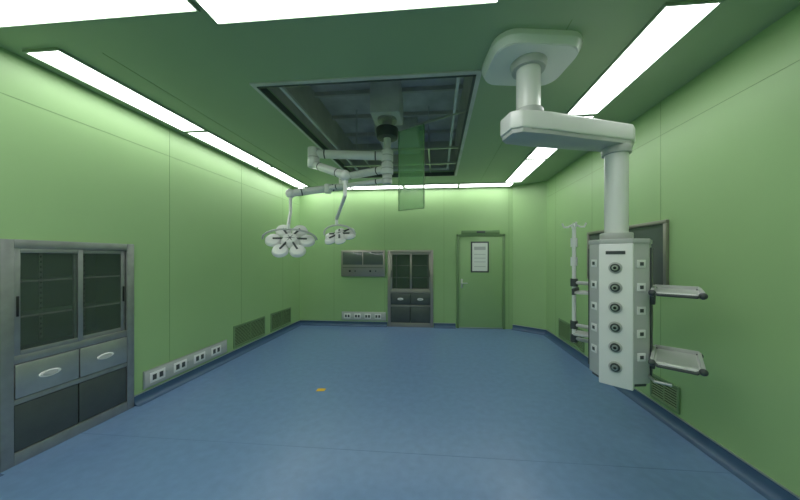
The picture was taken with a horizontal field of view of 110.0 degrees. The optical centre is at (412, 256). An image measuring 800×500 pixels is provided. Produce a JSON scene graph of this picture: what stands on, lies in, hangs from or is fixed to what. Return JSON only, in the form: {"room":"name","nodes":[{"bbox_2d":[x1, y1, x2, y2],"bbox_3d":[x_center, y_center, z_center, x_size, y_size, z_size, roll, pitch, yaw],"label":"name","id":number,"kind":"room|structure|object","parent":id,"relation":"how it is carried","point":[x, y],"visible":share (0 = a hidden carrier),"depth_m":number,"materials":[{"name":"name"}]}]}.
{"room":"operating room","nodes":[
{"label":"operating room","id":0,"kind":"room"},
{"bbox_2d":[0,47,299,395],"bbox_3d":[-2.921,0.015,2.865,0.120,3.030,7.240,0,0,5],"label":"wall","id":1,"kind":"structure","parent":0,"point":[205,206],"depth_m":3.04,"materials":[{"name":"green paint"}]},
{"bbox_2d":[0,92,297,378],"bbox_3d":[-2.861,-0.037,2.860,0.002,2.925,7.000,0,0,5],"label":"trim","id":2,"kind":"structure","parent":1,"relation":"attached to","point":[0,92],"depth_m":3.26,"materials":[{"name":"green"}]},
{"bbox_2d":[143,339,226,389],"bbox_3d":[-2.790,1.310,3.547,0.024,0.190,1.180,0,0,5],"label":"outlet panel","id":3,"kind":"object","parent":1,"relation":"attached to","point":[153,376],"visible":1,"depth_m":3.39,"materials":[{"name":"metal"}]},
{"bbox_2d":[134,320,300,405],"bbox_3d":[-2.671,1.478,4.605,0.075,0.105,3.490,0,0,5],"label":"baseboard","id":4,"kind":"structure","parent":1,"relation":"attached to","point":[146,396],"depth_m":3.69,"materials":[{"name":"blue plastic"}]},
{"bbox_2d":[233,316,264,348],"bbox_3d":[-2.697,1.230,4.663,0.014,0.340,0.780,0,0,5],"label":"air vent","id":5,"kind":"object","parent":1,"relation":"in","point":[243,333],"visible":1,"depth_m":4.61,"materials":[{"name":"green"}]},
{"bbox_2d":[270,307,290,331],"bbox_3d":[-2.616,1.230,5.589,0.014,0.340,0.720,0,0,5],"label":"air vent","id":6,"kind":"object","parent":1,"relation":"in","point":[278,319],"visible":1,"depth_m":5.54,"materials":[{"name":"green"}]},
{"bbox_2d":[249,70,481,177],"bbox_3d":[-0.297,-1.810,3.775,2.090,0.660,3.030,0,0,5],"label":"ceiling","id":7,"kind":"structure","parent":0,"point":[343,113],"depth_m":3.79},
{"bbox_2d":[261,115,397,257],"bbox_3d":[-0.994,-0.857,3.507,1.559,1.726,0.798,0,0,20],"label":"light","id":8,"kind":"object","parent":7,"relation":"hanging from","point":[386,132],"visible":1,"depth_m":3.45,"materials":[{"name":"metal"}]},
{"bbox_2d":[398,109,465,210],"bbox_3d":[0.198,-1.067,3.214,0.885,1.005,0.016,0,0,33],"label":"panel","id":9,"kind":"object","parent":7,"relation":"hanging from","point":[464,110],"visible":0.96,"depth_m":3.26,"materials":[{"name":"green"}]},
{"bbox_2d":[0,325,766,499],"bbox_3d":[-0.247,1.580,2.631,5.490,0.100,7.240,0,0,5],"label":"floor","id":10,"kind":"structure","parent":0,"point":[402,413],"depth_m":2.40,"materials":[{"name":"blue plastic"}]},
{"bbox_2d":[0,239,133,472],"bbox_3d":[-3.072,0.700,2.437,0.415,1.660,0.880,0,0,5],"label":"tall cabinet","id":11,"kind":"object","parent":10,"relation":"on","point":[67,308],"visible":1,"depth_m":2.41,"materials":[{"name":"grey metal"}]},
{"bbox_2d":[388,250,432,327],"bbox_3d":[-0.031,0.690,6.299,1.000,1.680,0.415,0,0,5],"label":"medicine cabinet","id":12,"kind":"object","parent":10,"relation":"on","point":[410,272],"visible":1,"depth_m":6.13,"materials":[{"name":"grey metal"}]},
{"bbox_2d":[0,0,799,189],"bbox_3d":[-0.247,-1.540,2.632,5.490,0.080,7.240,0,0,5],"label":"ceiling","id":13,"kind":"structure","parent":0,"point":[209,67],"depth_m":2.11,"materials":[{"name":"paint"}]},
{"bbox_2d":[0,0,199,28],"bbox_3d":[-2.083,-1.491,1.608,1.570,0.018,0.320,0,0,5],"label":"ceiling light panel","id":14,"kind":"object","parent":13,"relation":"in","point":[13,13],"depth_m":1.69,"materials":[{"name":"white plastic"}]},
{"bbox_2d":[22,47,205,131],"bbox_3d":[-2.623,-1.491,2.659,0.290,0.018,1.296,0,0,5],"label":"ceiling light panel","id":15,"kind":"object","parent":13,"relation":"in","point":[57,58],"depth_m":2.42,"materials":[{"name":"white plastic"}]},
{"bbox_2d":[185,130,271,166],"bbox_3d":[-2.508,-1.491,3.974,0.290,0.018,1.296,0,0,5],"label":"ceiling light panel","id":16,"kind":"object","parent":13,"relation":"in","point":[208,137],"depth_m":3.81,"materials":[{"name":"white plastic"}]},
{"bbox_2d":[256,166,308,186],"bbox_3d":[-2.393,-1.491,5.289,0.290,0.018,1.296,0,0,5],"label":"ceiling light panel","id":17,"kind":"object","parent":13,"relation":"in","point":[273,171],"depth_m":5.18,"materials":[{"name":"white plastic"}]},
{"bbox_2d":[103,20,571,183],"bbox_3d":[-0.472,-1.499,3.781,3.305,0.002,3.750,0,0,5],"label":"trim","id":18,"kind":"structure","parent":13,"relation":"attached to","point":[571,20],"depth_m":2.85,"materials":[{"name":"green"}]},
{"bbox_2d":[194,0,499,25],"bbox_3d":[-0.386,-1.491,1.560,1.760,0.018,0.320,0,0,5],"label":"ceiling light panel","id":19,"kind":"object","parent":13,"relation":"in","point":[223,12],"depth_m":1.67,"materials":[{"name":"white plastic"}]},
{"bbox_2d":[350,185,403,189],"bbox_3d":[-0.756,-1.491,5.989,1.130,0.018,0.280,0,0,5],"label":"ceiling light panel","id":20,"kind":"object","parent":13,"relation":"in","point":[367,187],"depth_m":6.00,"materials":[{"name":"white plastic"}]},
{"bbox_2d":[404,183,458,188],"bbox_3d":[0.390,-1.491,5.888,1.130,0.018,0.280,0,0,5],"label":"ceiling light panel","id":21,"kind":"object","parent":13,"relation":"in","point":[453,185],"depth_m":5.89,"materials":[{"name":"white plastic"}]},
{"bbox_2d":[459,182,513,187],"bbox_3d":[1.510,-1.491,5.790,1.080,0.018,0.280,0,0,5],"label":"ceiling light panel","id":22,"kind":"object","parent":13,"relation":"in","point":[497,184],"depth_m":5.75,"materials":[{"name":"white plastic"}]},
{"bbox_2d":[505,159,546,181],"bbox_3d":[1.935,-1.491,4.910,0.320,0.018,1.296,0,0,5],"label":"ceiling light panel","id":23,"kind":"object","parent":13,"relation":"in","point":[527,166],"depth_m":4.76,"materials":[{"name":"white plastic"}]},
{"bbox_2d":[526,115,595,158],"bbox_3d":[1.820,-1.491,3.595,0.320,0.018,1.296,0,0,5],"label":"ceiling light panel","id":24,"kind":"object","parent":13,"relation":"in","point":[537,153],"depth_m":3.99,"materials":[{"name":"white plastic"}]},
{"bbox_2d":[482,28,708,390],"bbox_3d":[1.333,-0.265,2.200,1.566,2.470,0.878,0,0,5],"label":"pendant","id":25,"kind":"object","parent":13,"relation":"hanging from","point":[622,293],"depth_m":2.06,"materials":[{"name":"white metal"}]},
{"bbox_2d":[566,0,724,114],"bbox_3d":[1.705,-1.491,2.280,0.320,0.018,1.296,0,0,5],"label":"ceiling light panel","id":26,"kind":"object","parent":13,"relation":"in","point":[673,21],"depth_m":2.01,"materials":[{"name":"white plastic"}]},
{"bbox_2d":[300,186,512,328],"bbox_3d":[0.064,0.015,6.178,5.250,3.030,0.120,0,0,5],"label":"wall","id":27,"kind":"structure","parent":0,"point":[324,293],"depth_m":6.17,"materials":[{"name":"green paint"}]},
{"bbox_2d":[300,320,386,326],"bbox_3d":[-1.559,1.478,6.222,2.010,0.105,0.075,0,0,5],"label":"baseboard","id":28,"kind":"structure","parent":27,"relation":"attached to","point":[302,322],"depth_m":6.24,"materials":[{"name":"blue plastic"}]},
{"bbox_2d":[341,250,384,276],"bbox_3d":[-1.095,0.140,6.189,0.980,0.580,0.059,0,0,5],"label":"box","id":29,"kind":"object","parent":27,"relation":"attached to","point":[365,263],"visible":1,"depth_m":6.17,"materials":[{"name":"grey metal"}]},
{"bbox_2d":[342,311,385,320],"bbox_3d":[-1.083,1.310,6.206,1.000,0.190,0.024,0,0,5],"label":"outlet panel","id":30,"kind":"object","parent":27,"relation":"attached to","point":[346,315],"visible":1,"depth_m":6.20,"materials":[{"name":"metal"}]},
{"bbox_2d":[434,323,455,328],"bbox_3d":[0.693,1.478,6.025,0.470,0.105,0.075,0,0,5],"label":"baseboard","id":31,"kind":"structure","parent":27,"relation":"attached to","point":[436,325],"depth_m":6.04,"materials":[{"name":"blue plastic"}]},
{"bbox_2d":[457,230,504,328],"bbox_3d":[1.455,0.480,5.963,1.020,2.100,0.063,0,0,5],"label":"door","id":32,"kind":"structure","parent":27,"relation":"in","point":[480,260],"depth_m":5.97,"materials":[{"name":"green metal"}]},
{"bbox_2d":[513,181,546,328],"bbox_3d":[2.383,0.015,5.724,0.550,3.030,0.380,0,0,5],"label":"wall","id":33,"kind":"structure","parent":0,"point":[529,200],"depth_m":5.72,"materials":[{"name":"green paint"}]},
{"bbox_2d":[512,324,545,334],"bbox_3d":[2.359,1.478,5.695,0.668,0.105,0.075,0,0,40],"label":"baseboard","id":34,"kind":"structure","parent":33,"relation":"attached to","point":[540,331],"depth_m":5.70,"materials":[{"name":"blue plastic"}]},
{"bbox_2d":[547,5,799,495],"bbox_3d":[2.428,0.015,2.397,0.120,3.030,7.240,0,0,5],"label":"wall","id":35,"kind":"structure","parent":0,"point":[730,173],"depth_m":2.08,"materials":[{"name":"green paint"}]},
{"bbox_2d":[558,318,583,352],"bbox_3d":[2.547,1.240,4.520,0.014,0.320,0.850,0,0,5],"label":"air vent","id":36,"kind":"object","parent":35,"relation":"in","point":[564,330],"visible":0.71,"depth_m":4.62,"materials":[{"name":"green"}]},
{"bbox_2d":[587,219,668,284],"bbox_3d":[2.431,-0.020,3.291,0.030,0.660,1.380,0,0,5],"label":"display panel","id":37,"kind":"object","parent":35,"relation":"attached to","point":[657,231],"visible":0.46,"depth_m":2.73,"materials":[{"name":"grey metal"}]},
{"bbox_2d":[650,373,679,414],"bbox_3d":[2.383,1.280,2.652,0.014,0.240,0.340,0,0,5],"label":"air vent","id":38,"kind":"object","parent":35,"relation":"in","point":[668,396],"visible":0.8,"depth_m":2.63,"materials":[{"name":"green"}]},
{"bbox_2d":[544,329,799,499],"bbox_3d":[2.314,1.478,2.217,0.075,0.105,6.620,0,0,5],"label":"baseboard","id":39,"kind":"structure","parent":35,"relation":"attached to","point":[753,477],"depth_m":2.21,"materials":[{"name":"blue plastic"}]},
{"bbox_2d":[548,60,798,404],"bbox_3d":[2.351,-0.037,2.213,0.002,2.925,6.620,0,0,5],"label":"trim","id":40,"kind":"structure","parent":35,"relation":"attached to","point":[798,60],"depth_m":2.70,"materials":[{"name":"green"}]}
]}

